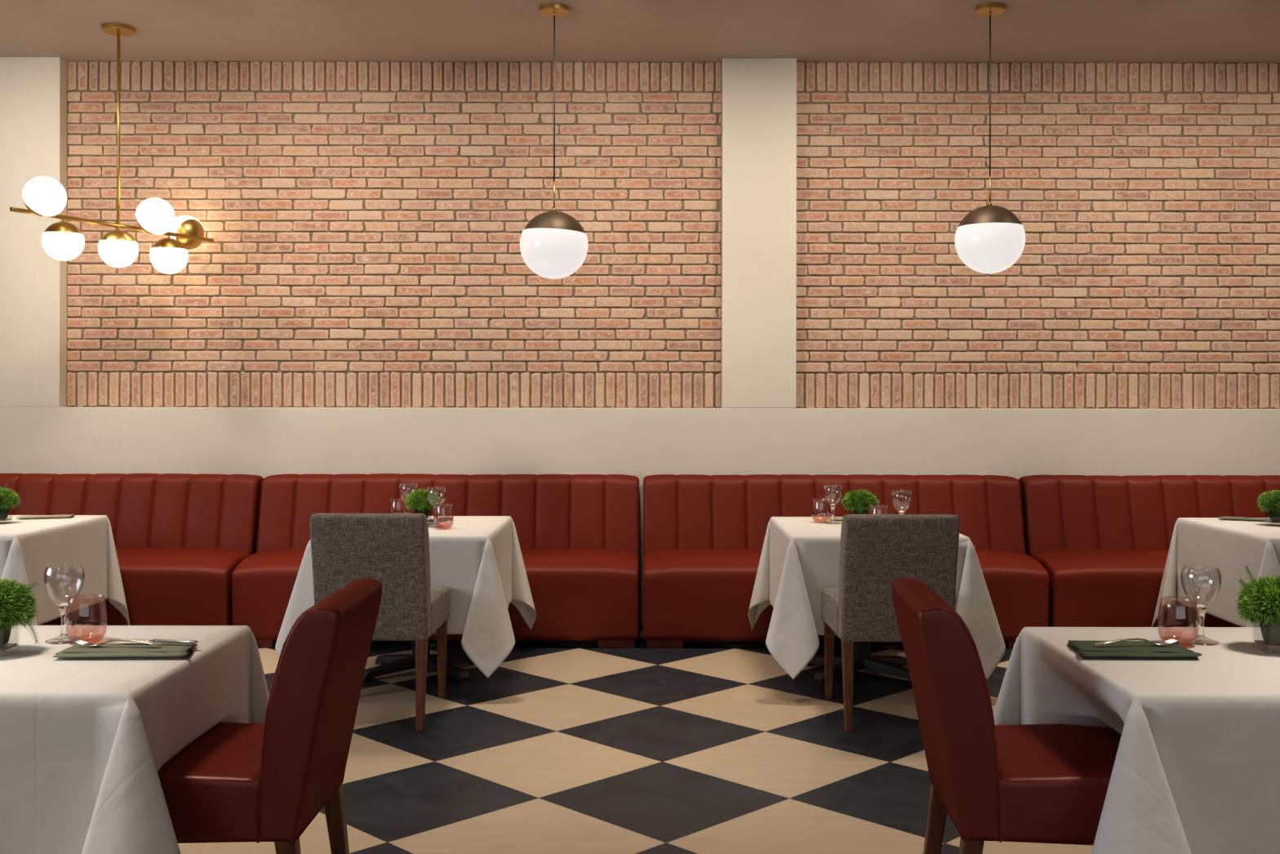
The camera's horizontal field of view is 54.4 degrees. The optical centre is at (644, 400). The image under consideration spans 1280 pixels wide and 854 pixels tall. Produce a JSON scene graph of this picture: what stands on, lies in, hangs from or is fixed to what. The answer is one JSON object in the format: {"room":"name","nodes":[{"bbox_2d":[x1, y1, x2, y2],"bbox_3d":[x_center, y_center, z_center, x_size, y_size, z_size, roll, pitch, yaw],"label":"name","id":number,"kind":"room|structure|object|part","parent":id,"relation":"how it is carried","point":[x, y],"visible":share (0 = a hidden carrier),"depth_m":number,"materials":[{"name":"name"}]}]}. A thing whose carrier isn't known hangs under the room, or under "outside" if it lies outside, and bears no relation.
{"room":"restaurant","nodes":[
{"label":"restaurant","id":0,"kind":"room"},
{"bbox_2d":[177,625,1093,853],"bbox_3d":[-0.002,1.410,1.770,12.200,0.120,12.140,0,0,0],"label":"floor","id":1,"kind":"structure","parent":0,"point":[566,747],"depth_m":4.70,"materials":[{"name":"tile"}]},
{"bbox_2d":[0,473,263,625],"bbox_3d":[-3.370,0.889,7.089,2.205,0.912,0.702,0,0,0],"label":"banquette","id":2,"kind":"object","parent":1,"relation":"on","point":[180,540],"visible":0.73,"depth_m":7.19,"materials":[{"name":"leather"}]},
{"bbox_3d":[-3.369,0.661,7.298,2.205,0.457,0.285,0,0,0],"label":"backrest","id":3,"kind":"part","parent":2,"relation":"part of","materials":[{"name":"leather"}]},
{"bbox_3d":[-3.370,1.075,7.011,2.205,0.450,0.546,0,0,0],"label":"seat","id":4,"kind":"part","parent":2,"relation":"part of","materials":[{"name":"leather"}]},
{"bbox_2d":[157,577,382,853],"bbox_3d":[-1.016,0.904,3.000,0.679,0.889,0.468,0,0,0],"label":"dining chair","id":5,"kind":"object","parent":1,"relation":"on","point":[268,781],"visible":0.69,"depth_m":2.77,"materials":[{"name":"leather"}]},
{"bbox_3d":[-1.105,0.911,3.000,0.500,0.170,0.468,0,0,0],"label":"seat","id":6,"kind":"part","parent":5,"relation":"part of","materials":[{"name":"leather"}]},
{"bbox_3d":[-0.787,1.164,2.799,0.083,0.370,0.046,0,0,0],"label":"leg","id":7,"kind":"part","parent":5,"relation":"part of","materials":[{"name":"brown wood"}]},
{"bbox_3d":[-0.772,0.723,3.000,0.193,0.527,0.462,0,0,0],"label":"backrest","id":8,"kind":"part","parent":5,"relation":"part of","materials":[{"name":"leather"}]},
{"bbox_3d":[-0.787,1.164,3.201,0.083,0.370,0.046,0,0,0],"label":"leg","id":9,"kind":"part","parent":5,"relation":"part of","materials":[{"name":"brown wood"}]},
{"bbox_2d":[309,513,449,730],"bbox_3d":[-1.121,0.904,5.340,0.468,0.889,0.679,0,0,0],"label":"dining chair","id":10,"kind":"object","parent":1,"relation":"on","point":[393,549],"visible":0.7,"depth_m":5.05,"materials":[{"name":"grey fabric"}]},
{"bbox_3d":[-1.121,0.723,5.097,0.462,0.527,0.193,0,0,0],"label":"backrest","id":11,"kind":"part","parent":10,"relation":"part of","materials":[{"name":"grey fabric"}]},
{"bbox_3d":[-0.921,1.164,5.112,0.046,0.370,0.083,0,0,0],"label":"leg","id":12,"kind":"part","parent":10,"relation":"part of","materials":[{"name":"brown wood"}]},
{"bbox_3d":[-1.121,0.911,5.430,0.468,0.170,0.500,0,0,0],"label":"seat","id":13,"kind":"part","parent":10,"relation":"part of","materials":[{"name":"grey fabric"}]},
{"bbox_3d":[-0.921,1.164,5.633,0.046,0.370,0.046,0,0,0],"label":"leg","id":14,"kind":"part","parent":10,"relation":"part of","materials":[{"name":"brown wood"}]},
{"bbox_2d":[362,636,474,681],"bbox_3d":[-1.119,0.986,6.170,0.787,0.724,0.955,0,0,0],"label":"dining table","id":15,"kind":"object","parent":1,"relation":"on","point":[395,663],"visible":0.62,"depth_m":6.08,"materials":[{"name":"black metal"}]},
{"bbox_3d":[-1.235,1.306,6.070,0.320,0.085,0.071,0,0,-39],"label":"arm","id":16,"kind":"part","parent":15,"relation":"part of","materials":[{"name":"black metal"}]},
{"bbox_3d":[-1.235,1.306,6.270,0.320,0.085,0.071,0,0,39],"label":"arm","id":17,"kind":"part","parent":15,"relation":"part of","materials":[{"name":"black metal"}]},
{"bbox_2d":[275,515,536,677],"bbox_3d":[-1.126,0.930,6.129,1.085,0.625,1.206,0,0,0],"label":"tablecloth","id":18,"kind":"object","parent":15,"relation":"on","point":[479,558],"visible":0.5,"depth_m":5.67,"materials":[{"name":"white fabric"}]},
{"bbox_2d":[399,482,417,513],"bbox_3d":[-1.206,0.521,6.345,0.096,0.193,0.096,0,0,0],"label":"goblet","id":19,"kind":"object","parent":18,"relation":"on","point":[406,482],"visible":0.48,"depth_m":6.34,"materials":[{"name":"clear glass"}]},
{"bbox_2d":[404,488,439,521],"bbox_3d":[-1.105,0.527,6.199,0.188,0.181,0.190,0,0,0],"label":"potted plant","id":20,"kind":"object","parent":18,"relation":"on","point":[418,500],"visible":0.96,"depth_m":6.16,"materials":[{"name":"green plant"}]},
{"bbox_2d":[426,486,446,527],"bbox_3d":[-1.018,0.521,6.073,0.096,0.193,0.096,0,0,0],"label":"goblet","id":21,"kind":"object","parent":18,"relation":"on","point":[436,508],"visible":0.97,"depth_m":6.07,"materials":[{"name":"clear glass"}]},
{"bbox_3d":[-1.018,0.561,6.073,0.030,0.084,0.030,0,0,0],"label":"stem","id":22,"kind":"part","parent":21,"relation":"part of","materials":[{"name":"clear glass"}]},
{"bbox_2d":[426,486,446,506],"bbox_3d":[-1.018,0.476,6.073,0.096,0.103,0.096,0,0,0],"label":"bowl","id":23,"kind":"object","parent":21,"relation":"on","point":[428,486],"depth_m":6.07,"materials":[{"name":"clear glass"}]},
{"bbox_2d":[429,516,453,521],"bbox_3d":[-1.050,0.610,6.364,0.077,0.015,0.155,0,0,28],"label":"napkin","id":24,"kind":"object","parent":18,"relation":"on","point":[444,518],"visible":0.79,"depth_m":6.35,"materials":[{"name":"beige fabric"}]},
{"bbox_2d":[433,504,453,528],"bbox_3d":[-0.970,0.559,5.990,0.096,0.118,0.096,0,0,0],"label":"tumbler","id":25,"kind":"object","parent":18,"relation":"on","point":[434,504],"visible":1,"depth_m":5.98,"materials":[{"name":"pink glass"}]},
{"bbox_3d":[-0.985,1.306,6.070,0.320,0.085,0.071,0,0,39],"label":"arm","id":26,"kind":"part","parent":15,"relation":"part of","materials":[{"name":"black metal"}]},
{"bbox_3d":[-0.985,1.306,6.270,0.320,0.085,0.071,0,0,-39],"label":"arm","id":27,"kind":"part","parent":15,"relation":"part of","materials":[{"name":"black metal"}]},
{"bbox_2d":[231,473,639,648],"bbox_3d":[-1.139,0.892,7.089,2.208,0.913,0.702,0,0,0],"label":"banquette","id":28,"kind":"object","parent":1,"relation":"on","point":[578,535],"visible":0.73,"depth_m":7.18,"materials":[{"name":"leather"}]},
{"bbox_3d":[-1.140,1.078,7.011,2.208,0.450,0.546,0,0,0],"label":"seat","id":29,"kind":"part","parent":28,"relation":"part of","materials":[{"name":"leather"}]},
{"bbox_3d":[-1.139,0.664,7.298,2.208,0.458,0.285,0,0,0],"label":"backrest","id":30,"kind":"part","parent":28,"relation":"part of","materials":[{"name":"leather"}]},
{"bbox_2d":[642,474,1048,648],"bbox_3d":[1.092,0.896,7.089,2.206,0.912,0.702,0,0,0],"label":"banquette","id":31,"kind":"object","parent":1,"relation":"on","point":[704,535],"visible":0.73,"depth_m":7.18,"materials":[{"name":"leather"}]},
{"bbox_3d":[1.092,0.668,7.298,2.206,0.457,0.285,0,0,0],"label":"backrest","id":32,"kind":"part","parent":31,"relation":"part of","materials":[{"name":"leather"}]},
{"bbox_3d":[1.091,1.082,7.010,2.206,0.450,0.545,0,0,0],"label":"seat","id":33,"kind":"part","parent":31,"relation":"part of","materials":[{"name":"leather"}]},
{"bbox_2d":[807,641,911,683],"bbox_3d":[1.074,0.989,6.155,0.787,0.724,0.955,0,0,0],"label":"dining table","id":34,"kind":"object","parent":1,"relation":"on","point":[863,659],"visible":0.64,"depth_m":6.10,"materials":[{"name":"black metal"}]},
{"bbox_3d":[0.949,1.309,6.255,0.320,0.085,0.071,0,0,39],"label":"arm","id":35,"kind":"part","parent":34,"relation":"part of","materials":[{"name":"black metal"}]},
{"bbox_3d":[0.949,1.309,6.055,0.320,0.085,0.071,0,0,-39],"label":"arm","id":36,"kind":"part","parent":34,"relation":"part of","materials":[{"name":"black metal"}]},
{"bbox_2d":[747,516,1005,679],"bbox_3d":[1.083,0.934,6.118,1.080,0.625,1.223,0,0,0],"label":"tablecloth","id":37,"kind":"object","parent":34,"relation":"on","point":[800,557],"visible":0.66,"depth_m":5.63,"materials":[{"name":"white fabric"}]},
{"bbox_2d":[811,497,830,522],"bbox_3d":[0.895,0.562,6.334,0.096,0.118,0.096,0,0,0],"label":"tumbler","id":38,"kind":"object","parent":37,"relation":"on","point":[815,498],"visible":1,"depth_m":6.33,"materials":[{"name":"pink glass"}]},
{"bbox_2d":[823,484,842,524],"bbox_3d":[0.949,0.524,6.282,0.096,0.193,0.096,0,0,0],"label":"goblet","id":39,"kind":"object","parent":37,"relation":"on","point":[832,505],"visible":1,"depth_m":6.28,"materials":[{"name":"clear glass"}]},
{"bbox_3d":[0.949,0.564,6.282,0.030,0.084,0.030,0,0,0],"label":"stem","id":40,"kind":"part","parent":39,"relation":"part of","materials":[{"name":"clear glass"}]},
{"bbox_2d":[823,484,842,502],"bbox_3d":[0.949,0.479,6.282,0.096,0.103,0.096,0,0,0],"label":"bowl","id":41,"kind":"object","parent":39,"relation":"on","point":[826,484],"depth_m":6.27,"materials":[{"name":"clear glass"}]},
{"bbox_2d":[829,516,842,520],"bbox_3d":[1.041,0.613,6.428,0.177,0.015,0.098,0,0,14],"label":"napkin","id":42,"kind":"object","parent":37,"relation":"on","point":[837,518],"visible":0.34,"depth_m":6.40,"materials":[{"name":"beige fabric"}]},
{"bbox_2d":[840,488,879,514],"bbox_3d":[1.075,0.530,6.210,0.190,0.182,0.190,0,0,33],"label":"potted plant","id":43,"kind":"object","parent":37,"relation":"on","point":[860,500],"visible":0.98,"depth_m":6.17,"materials":[{"name":"green plant"}]},
{"bbox_2d":[891,490,911,514],"bbox_3d":[1.218,0.525,5.906,0.096,0.193,0.096,0,0,0],"label":"goblet","id":44,"kind":"object","parent":37,"relation":"on","point":[900,512],"visible":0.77,"depth_m":5.90,"materials":[{"name":"clear glass"}]},
{"bbox_3d":[1.218,0.565,5.906,0.030,0.084,0.030,0,0,0],"label":"stem","id":45,"kind":"part","parent":44,"relation":"part of","materials":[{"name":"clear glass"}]},
{"bbox_3d":[1.199,1.310,6.055,0.320,0.085,0.071,0,0,39],"label":"arm","id":46,"kind":"part","parent":34,"relation":"part of","materials":[{"name":"black metal"}]},
{"bbox_3d":[1.199,1.310,6.255,0.320,0.085,0.071,0,0,-39],"label":"arm","id":47,"kind":"part","parent":34,"relation":"part of","materials":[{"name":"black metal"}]},
{"bbox_2d":[821,514,959,732],"bbox_3d":[1.035,0.907,5.330,0.468,0.889,0.679,0,0,0],"label":"dining chair","id":48,"kind":"object","parent":1,"relation":"on","point":[877,550],"visible":0.65,"depth_m":5.04,"materials":[{"name":"grey fabric"}]},
{"bbox_3d":[0.833,1.166,5.623,0.046,0.370,0.046,0,0,0],"label":"leg","id":49,"kind":"part","parent":48,"relation":"part of","materials":[{"name":"brown wood"}]},
{"bbox_3d":[1.035,0.915,5.420,0.468,0.170,0.500,0,0,0],"label":"seat","id":50,"kind":"part","parent":48,"relation":"part of","materials":[{"name":"grey fabric"}]},
{"bbox_3d":[0.833,1.166,5.102,0.046,0.370,0.083,0,0,0],"label":"leg","id":51,"kind":"part","parent":48,"relation":"part of","materials":[{"name":"brown wood"}]},
{"bbox_3d":[1.035,0.726,5.087,0.462,0.527,0.193,0,0,0],"label":"backrest","id":52,"kind":"part","parent":48,"relation":"part of","materials":[{"name":"grey fabric"}]},
{"bbox_2d":[891,577,1121,853],"bbox_3d":[0.962,0.907,3.001,0.679,0.889,0.468,0,0,3],"label":"dining chair","id":53,"kind":"object","parent":1,"relation":"on","point":[1023,783],"visible":0.8,"depth_m":2.79,"materials":[{"name":"leather"}]},
{"bbox_3d":[0.746,1.166,3.215,0.083,0.370,0.046,0,0,3],"label":"leg","id":54,"kind":"part","parent":53,"relation":"part of","materials":[{"name":"brown wood"}]},
{"bbox_3d":[0.720,0.726,3.015,0.193,0.527,0.462,0,0,3],"label":"backrest","id":55,"kind":"part","parent":53,"relation":"part of","materials":[{"name":"leather"}]},
{"bbox_3d":[0.722,1.166,2.814,0.083,0.370,0.046,0,0,4],"label":"leg","id":56,"kind":"part","parent":53,"relation":"part of","materials":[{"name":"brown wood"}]},
{"bbox_3d":[1.052,0.915,2.995,0.500,0.170,0.468,0,0,4],"label":"seat","id":57,"kind":"part","parent":53,"relation":"part of","materials":[{"name":"leather"}]},
{"bbox_2d":[1017,474,1279,626],"bbox_3d":[3.322,0.899,7.089,2.206,0.912,0.702,0,0,0],"label":"banquette","id":58,"kind":"object","parent":1,"relation":"on","point":[1102,542],"visible":0.71,"depth_m":7.19,"materials":[{"name":"leather"}]},
{"bbox_3d":[3.321,1.086,7.010,2.206,0.449,0.545,0,0,0],"label":"seat","id":59,"kind":"part","parent":58,"relation":"part of","materials":[{"name":"leather"}]},
{"bbox_3d":[3.322,0.672,7.298,2.206,0.457,0.285,0,0,0],"label":"backrest","id":60,"kind":"part","parent":58,"relation":"part of","materials":[{"name":"leather"}]},
{"bbox_2d":[0,57,1279,625],"bbox_3d":[0.001,-0.350,7.595,12.000,3.400,0.290,0,0,0],"label":"wall","id":61,"kind":"structure","parent":0,"point":[772,278],"depth_m":7.54,"materials":[{"name":"brick"}]},
{"bbox_3d":[-1.520,-1.002,7.547,3.968,2.100,0.024,0,0,0],"label":"brick panel","id":62,"kind":"part","parent":61,"relation":"part of","materials":[{"name":"orange brick"}]},
{"bbox_3d":[2.905,-0.995,7.547,3.994,2.102,0.023,0,0,0],"label":"brick panel","id":63,"kind":"part","parent":61,"relation":"part of","materials":[{"name":"orange brick"}]},
{"bbox_2d":[0,0,1279,63],"bbox_3d":[0.003,-2.110,1.770,12.200,0.120,12.140,0,0,0],"label":"ceiling","id":64,"kind":"structure","parent":0,"point":[706,31],"depth_m":6.89,"materials":[{"name":"paint"}]},
{"bbox_2d":[9,22,213,274],"bbox_3d":[-2.858,-1.389,6.859,0.382,1.330,1.244,0,0,25],"label":"chandelier","id":65,"kind":"object","parent":64,"relation":"hanging from","point":[43,196],"visible":1,"depth_m":6.83,"materials":[{"name":"white glass"}]},
{"bbox_3d":[-3.080,-1.045,6.392,0.199,0.204,0.206,0,0,0],"label":"globe","id":66,"kind":"part","parent":65,"relation":"part of","materials":[{"name":"white glass"}]},
{"bbox_3d":[-3.080,-0.809,6.589,0.207,0.141,0.207,0,0,0],"label":"globe","id":67,"kind":"part","parent":65,"relation":"part of","materials":[{"name":"white glass"}]},
{"bbox_3d":[-2.902,-1.497,6.860,0.017,1.074,0.017,0,0,0],"label":"rod","id":68,"kind":"part","parent":65,"relation":"part of","materials":[{"name":"gold metal"}]},
{"bbox_3d":[-2.903,-0.801,6.860,0.207,0.141,0.207,0,0,0],"label":"globe","id":69,"kind":"part","parent":65,"relation":"part of","materials":[{"name":"white glass"}]},
{"bbox_3d":[-2.724,-1.023,6.934,0.198,0.205,0.206,0,0,0],"label":"globe","id":70,"kind":"part","parent":65,"relation":"part of","materials":[{"name":"white glass"}]},
{"bbox_3d":[-2.727,-0.793,7.130,0.207,0.141,0.207,0,0,0],"label":"globe","id":71,"kind":"part","parent":65,"relation":"part of","materials":[{"name":"white glass"}]},
{"bbox_3d":[-2.730,-0.988,7.374,0.170,0.207,0.207,0,0,33],"label":"globe","id":72,"kind":"part","parent":65,"relation":"part of","materials":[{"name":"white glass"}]},
{"bbox_2d":[520,3,587,279],"bbox_3d":[-0.475,-1.342,6.510,0.356,1.417,0.356,0,0,0],"label":"pendant lamp","id":73,"kind":"object","parent":64,"relation":"hanging from","point":[553,244],"visible":1,"depth_m":6.39,"materials":[{"name":"white glass"}]},
{"bbox_3d":[-0.475,-1.065,6.510,0.022,0.159,0.022,0,0,0],"label":"stem","id":74,"kind":"part","parent":73,"relation":"part of","materials":[{"name":"gold metal"}]},
{"bbox_3d":[-0.476,-0.759,6.510,0.356,0.251,0.356,0,0,0],"label":"globe","id":75,"kind":"part","parent":73,"relation":"part of","materials":[{"name":"white glass"}]},
{"bbox_3d":[-0.474,-1.580,6.510,0.008,0.881,0.008,0,0,0],"label":"cord","id":76,"kind":"part","parent":73,"relation":"part of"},
{"bbox_2d":[954,2,1025,273],"bbox_3d":[1.799,-1.354,6.490,0.356,1.387,0.356,0,0,0],"label":"pendant lamp","id":77,"kind":"object","parent":64,"relation":"hanging from","point":[989,238],"visible":1,"depth_m":6.38,"materials":[{"name":"white glass"}]},
{"bbox_3d":[1.799,-1.092,6.490,0.022,0.159,0.022,0,0,0],"label":"stem","id":78,"kind":"part","parent":77,"relation":"part of","materials":[{"name":"gold metal"}]},
{"bbox_3d":[1.798,-0.781,6.490,0.356,0.242,0.356,0,0,0],"label":"globe","id":79,"kind":"part","parent":77,"relation":"part of","materials":[{"name":"white glass"}]},
{"bbox_3d":[1.800,-1.592,6.490,0.008,0.851,0.008,0,0,0],"label":"cord","id":80,"kind":"part","parent":77,"relation":"part of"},
{"bbox_3d":[-3.284,0.983,6.180,0.787,0.724,0.955,0,0,0],"label":"dining table","id":81,"kind":"object","parent":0,"visible":0},
{"bbox_2d":[0,515,129,625],"bbox_3d":[-3.288,0.926,6.126,1.089,0.624,1.211,0,0,0],"label":"tablecloth","id":82,"kind":"object","parent":81,"relation":"on","point":[27,546],"visible":0.7,"depth_m":6.19,"materials":[{"name":"white fabric"}]},
{"bbox_2d":[0,483,22,520],"bbox_3d":[-3.222,0.514,6.218,0.196,0.201,0.186,0,0,0],"label":"potted plant","id":83,"kind":"object","parent":82,"relation":"on","point":[7,498],"visible":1,"depth_m":6.20,"materials":[{"name":"green plant"}]},
{"bbox_2d":[15,514,75,519],"bbox_3d":[-3.124,0.607,6.490,0.270,0.015,0.109,0,0,-18],"label":"napkin","id":84,"kind":"object","parent":82,"relation":"on","point":[60,516],"visible":1,"depth_m":6.46,"materials":[{"name":"beige fabric"}]},
{"bbox_3d":[3.238,0.993,6.140,0.787,0.724,0.955,0,0,0],"label":"dining table","id":85,"kind":"object","parent":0,"visible":0},
{"bbox_2d":[1151,517,1279,626],"bbox_3d":[3.233,0.935,6.102,1.077,0.621,1.255,0,0,0],"label":"tablecloth","id":86,"kind":"object","parent":85,"relation":"on","point":[1227,545],"visible":0.73,"depth_m":6.18,"materials":[{"name":"white fabric"}]},
{"bbox_2d":[1217,515,1271,521],"bbox_3d":[3.127,0.616,6.471,0.264,0.015,0.109,0,0,28],"label":"napkin","id":87,"kind":"object","parent":86,"relation":"on","point":[1223,517],"visible":0.96,"depth_m":6.44,"materials":[{"name":"beige fabric"}]},
{"bbox_2d":[1257,489,1279,523],"bbox_3d":[3.150,0.534,6.208,0.187,0.181,0.190,0,0,0],"label":"potted plant","id":88,"kind":"object","parent":86,"relation":"on","point":[1269,500],"visible":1,"depth_m":6.18,"materials":[{"name":"green plant"}]},
{"bbox_3d":[-1.592,0.985,3.025,0.990,0.724,0.775,0,0,0],"label":"dining table","id":89,"kind":"object","parent":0,"visible":0},
{"bbox_2d":[0,625,269,853],"bbox_3d":[-1.594,0.926,3.008,1.322,0.618,1.121,0,0,0],"label":"tablecloth","id":90,"kind":"object","parent":89,"relation":"on","point":[85,743],"visible":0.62,"depth_m":2.62,"materials":[{"name":"white fabric"}]},
{"bbox_2d":[0,575,39,651],"bbox_3d":[-1.570,0.521,3.027,0.214,0.192,0.203,0,0,0],"label":"potted plant","id":91,"kind":"object","parent":90,"relation":"on","point":[17,602],"visible":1,"depth_m":3.01,"materials":[{"name":"green plant"}]},
{"bbox_2d":[43,563,84,644],"bbox_3d":[-1.488,0.520,3.188,0.096,0.193,0.096,0,0,0],"label":"goblet","id":92,"kind":"object","parent":90,"relation":"on","point":[62,606],"visible":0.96,"depth_m":3.18,"materials":[{"name":"clear glass"}]},
{"bbox_3d":[-1.488,0.560,3.188,0.030,0.084,0.030,0,0,0],"label":"stem","id":93,"kind":"part","parent":92,"relation":"part of","materials":[{"name":"clear glass"}]},
{"bbox_2d":[43,563,84,605],"bbox_3d":[-1.488,0.476,3.188,0.096,0.103,0.096,0,0,0],"label":"bowl","id":94,"kind":"object","parent":92,"relation":"on","point":[63,603],"depth_m":3.18,"materials":[{"name":"clear glass"}]},
{"bbox_2d":[66,593,106,644],"bbox_3d":[-1.421,0.558,3.167,0.096,0.118,0.096,0,0,0],"label":"tumbler","id":95,"kind":"object","parent":90,"relation":"on","point":[91,593],"visible":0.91,"depth_m":3.16,"materials":[{"name":"pink glass"}]},
{"bbox_2d":[53,642,197,658],"bbox_3d":[-1.254,0.610,3.032,0.324,0.015,0.157,0,0,-3],"label":"napkin","id":96,"kind":"object","parent":90,"relation":"on","point":[166,650],"visible":0.98,"depth_m":2.99,"materials":[{"name":"green fabric"}]},
{"bbox_2d":[71,638,161,646],"bbox_3d":[-1.290,0.592,3.042,0.220,0.018,0.028,0,0,4],"label":"fork","id":97,"kind":"object","parent":96,"relation":"on","point":[79,642],"visible":1,"depth_m":3.04,"materials":[{"name":"metal"}]},
{"bbox_3d":[-1.256,0.591,3.039,0.150,0.015,0.020,0,0,4],"label":"handle","id":98,"kind":"part","parent":97,"relation":"part of","materials":[{"name":"metal"}]},
{"bbox_2d":[134,638,198,643],"bbox_3d":[-1.214,0.596,3.083,0.225,0.008,0.022,0,0,8],"label":"table knife","id":99,"kind":"object","parent":96,"relation":"on","point":[155,640],"visible":0.7,"depth_m":3.07,"materials":[{"name":"metal"}]},
{"bbox_3d":[-1.270,0.596,3.091,0.111,0.004,0.022,0,0,8],"label":"blade","id":100,"kind":"part","parent":99,"relation":"part of","materials":[{"name":"metal"}]},
{"bbox_3d":[1.541,0.990,3.025,0.990,0.724,0.775,0,0,0],"label":"dining table","id":101,"kind":"object","parent":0,"visible":0},
{"bbox_2d":[993,626,1279,853],"bbox_3d":[1.541,0.929,3.005,1.320,0.614,1.136,0,0,0],"label":"tablecloth","id":102,"kind":"object","parent":101,"relation":"on","point":[1196,769],"visible":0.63,"depth_m":2.62,"materials":[{"name":"white fabric"}]},
{"bbox_2d":[1066,640,1201,658],"bbox_3d":[1.194,0.613,3.065,0.295,0.016,0.192,0,0,3],"label":"napkin","id":103,"kind":"object","parent":102,"relation":"on","point":[1085,648],"visible":0.93,"depth_m":3.02,"materials":[{"name":"fabric"}]},
{"bbox_2d":[1094,636,1181,645],"bbox_3d":[1.215,0.596,3.073,0.220,0.018,0.028,0,0,-8],"label":"fork","id":104,"kind":"object","parent":103,"relation":"on","point":[1171,641],"visible":1,"depth_m":3.07,"materials":[{"name":"metal"}]},
{"bbox_3d":[1.181,0.595,3.068,0.150,0.015,0.020,0,0,-8],"label":"handle","id":105,"kind":"part","parent":104,"relation":"part of","materials":[{"name":"metal"}]},
{"bbox_2d":[1157,595,1199,646],"bbox_3d":[1.353,0.563,3.157,0.096,0.118,0.096,0,0,0],"label":"tumbler","id":106,"kind":"object","parent":102,"relation":"on","point":[1166,596],"visible":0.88,"depth_m":3.14,"materials":[{"name":"pink glass"}]},
{"bbox_2d":[1180,564,1221,645],"bbox_3d":[1.427,0.525,3.193,0.096,0.193,0.096,0,0,0],"label":"goblet","id":107,"kind":"object","parent":102,"relation":"on","point":[1202,608],"visible":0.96,"depth_m":3.19,"materials":[{"name":"clear glass"}]},
{"bbox_2d":[1180,564,1221,607],"bbox_3d":[1.427,0.480,3.193,0.096,0.103,0.096,0,0,0],"label":"bowl","id":108,"kind":"object","parent":107,"relation":"on","point":[1197,605],"depth_m":3.19,"materials":[{"name":"clear glass"}]},
{"bbox_3d":[1.427,0.565,3.193,0.030,0.084,0.030,0,0,0],"label":"stem","id":109,"kind":"part","parent":107,"relation":"part of","materials":[{"name":"clear glass"}]},
{"bbox_2d":[1235,564,1279,647],"bbox_3d":[1.569,0.518,3.090,0.201,0.207,0.201,0,0,0],"label":"potted plant","id":110,"kind":"object","parent":102,"relation":"on","point":[1260,599],"visible":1,"depth_m":3.07,"materials":[{"name":"green plant"}]}
]}

